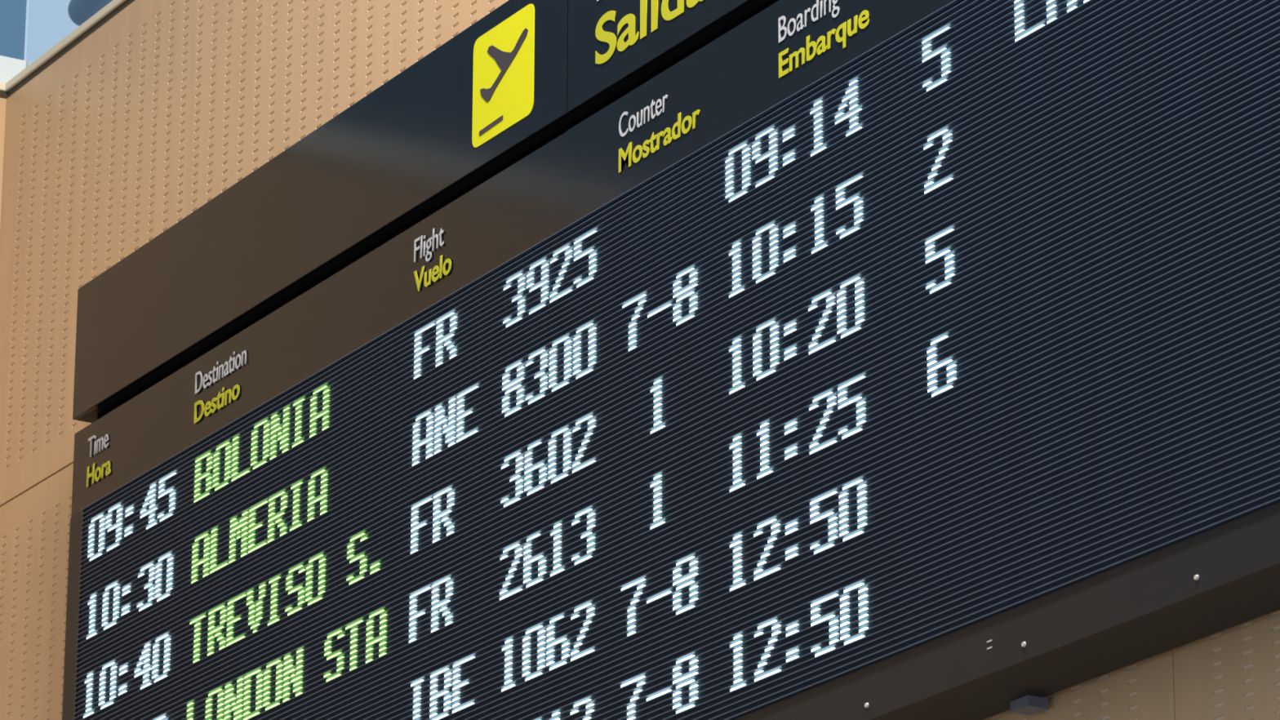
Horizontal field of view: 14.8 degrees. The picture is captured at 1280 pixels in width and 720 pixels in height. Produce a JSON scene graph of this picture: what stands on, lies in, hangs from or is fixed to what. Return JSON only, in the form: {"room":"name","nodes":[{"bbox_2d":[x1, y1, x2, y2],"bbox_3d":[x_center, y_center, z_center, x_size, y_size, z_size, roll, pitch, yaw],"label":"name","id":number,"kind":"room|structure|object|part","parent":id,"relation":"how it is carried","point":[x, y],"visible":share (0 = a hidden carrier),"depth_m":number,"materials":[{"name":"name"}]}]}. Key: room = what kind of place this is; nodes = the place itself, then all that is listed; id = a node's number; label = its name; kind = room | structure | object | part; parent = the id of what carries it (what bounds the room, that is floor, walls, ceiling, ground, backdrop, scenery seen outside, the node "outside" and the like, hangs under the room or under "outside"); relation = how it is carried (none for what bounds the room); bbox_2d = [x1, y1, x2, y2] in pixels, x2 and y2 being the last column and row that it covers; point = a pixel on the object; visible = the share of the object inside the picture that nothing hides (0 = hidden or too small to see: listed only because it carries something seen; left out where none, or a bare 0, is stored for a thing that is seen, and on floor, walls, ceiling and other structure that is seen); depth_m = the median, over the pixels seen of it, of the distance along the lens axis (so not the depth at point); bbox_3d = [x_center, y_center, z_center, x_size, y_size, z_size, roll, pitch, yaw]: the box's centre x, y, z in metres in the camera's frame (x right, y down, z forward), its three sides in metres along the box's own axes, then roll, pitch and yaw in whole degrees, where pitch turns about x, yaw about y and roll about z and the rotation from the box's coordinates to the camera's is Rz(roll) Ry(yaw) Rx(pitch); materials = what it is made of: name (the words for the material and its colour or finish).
{"room":"airport terminal","nodes":[
{"label":"airport terminal","id":0,"kind":"room"},
{"bbox_2d":[0,97,6,231],"bbox_3d":[-5.256,1.475,8.059,9.000,5.820,0.220,11,-21,-29],"label":"wall","id":1,"kind":"structure","parent":0,"point":[2,101],"depth_m":11.00,"materials":[{"name":"brown wood"}]},
{"bbox_2d":[0,81,5,91],"bbox_3d":[-5.267,-1.315,8.966,8.860,0.020,0.200,11,-21,-29],"label":"trim","id":2,"kind":"structure","parent":1,"relation":"on","point":[2,85],"depth_m":11.03,"materials":[{"name":"beige"}]},
{"bbox_2d":[0,90,7,98],"bbox_3d":[-5.214,-1.320,8.893,8.880,0.017,0.020,11,-21,-29],"label":"trim","id":3,"kind":"structure","parent":1,"relation":"on","point":[3,94],"depth_m":11.03,"materials":[{"name":"brown"}]},
{"bbox_2d":[0,55,28,83],"bbox_3d":[-5.225,-2.385,9.299,8.942,2.221,0.060,11,-21,-29],"label":"window","id":4,"kind":"structure","parent":1,"relation":"in","point":[10,67],"depth_m":11.09,"materials":[{"name":"white"}]},
{"bbox_2d":[0,0,1279,719],"bbox_3d":[1.264,0.825,6.050,0.220,5.820,10.500,11,-21,-29],"label":"wall","id":5,"kind":"structure","parent":0,"point":[165,107],"depth_m":10.32,"materials":[{"name":"brown wood"}]},
{"bbox_3d":[-0.690,0.416,9.430,0.018,0.966,2.808,11,-21,-29],"label":"wood panel","id":6,"kind":"part","parent":5,"relation":"part of","materials":[{"name":"beige wood"}]},
{"bbox_2d":[4,0,125,91],"bbox_3d":[1.309,-1.984,6.901,0.204,0.020,10.320,11,-21,-29],"label":"trim","id":7,"kind":"structure","parent":5,"relation":"on","point":[113,4],"depth_m":10.79,"materials":[{"name":"beige"}]},
{"bbox_2d":[7,0,134,97],"bbox_3d":[1.240,-1.983,6.845,0.020,0.017,10.300,11,-21,-29],"label":"trim","id":8,"kind":"structure","parent":5,"relation":"on","point":[126,2],"depth_m":10.76,"materials":[{"name":"brown"}]},
{"bbox_3d":[-0.687,-0.504,9.737,0.018,0.966,2.808,11,-21,-29],"label":"wood panel","id":9,"kind":"part","parent":5,"relation":"part of","materials":[{"name":"beige wood"}]},
{"bbox_2d":[72,0,769,422],"bbox_3d":[0.445,-0.809,7.636,0.142,0.280,5.975,11,-21,-29],"label":"overhead sign","id":10,"kind":"object","parent":5,"relation":"attached to","point":[525,71],"visible":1,"depth_m":8.99,"materials":[{"name":"black plastic"}]},
{"bbox_3d":[-0.238,-0.494,8.592,0.001,0.206,0.216,11,-21,-29],"label":"pictogram plate","id":11,"kind":"part","parent":10,"relation":"part of","materials":[{"name":"yellow plastic"}]},
{"bbox_3d":[0.391,-0.819,7.607,0.012,0.280,1.981,11,-21,-29],"label":"sign panel","id":12,"kind":"part","parent":10,"relation":"part of","materials":[{"name":"black metal"}]},
{"bbox_2d":[62,0,1279,719],"bbox_3d":[0.446,-0.072,7.392,0.155,1.271,5.955,11,-21,-29],"label":"departure board","id":13,"kind":"object","parent":5,"relation":"attached to","point":[845,359],"visible":1,"depth_m":7.65,"materials":[{"name":"black"}]},
{"bbox_3d":[-0.628,-0.034,9.140,0.010,0.177,1.983,11,-21,-29],"label":"header panel","id":14,"kind":"part","parent":13,"relation":"part of","materials":[{"name":"black metal"}]},
{"bbox_3d":[0.391,-0.571,7.523,0.012,0.177,1.983,11,-21,-29],"label":"header panel","id":15,"kind":"part","parent":13,"relation":"part of","materials":[{"name":"black metal"}]},
{"bbox_3d":[0.389,0.766,7.406,0.018,0.966,1.404,11,-21,-29],"label":"wood panel","id":16,"kind":"part","parent":5,"relation":"part of","materials":[{"name":"beige wood"}]},
{"bbox_3d":[1.111,0.387,6.262,0.018,0.966,1.404,11,-21,-29],"label":"wood panel","id":17,"kind":"part","parent":5,"relation":"part of","materials":[{"name":"beige wood"}]},
{"label":"outside","id":18,"kind":"structure","parent":0,"visible":0},
{"bbox_2d":[67,0,112,26],"bbox_3d":[-1.051,-1.095,11.467,0.083,0.303,1.184,11,-21,-29],"label":"strut","id":19,"kind":"object","parent":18,"point":[79,11],"visible":0.8,"depth_m":11.82,"materials":[{"name":"blue metal"}]}
]}

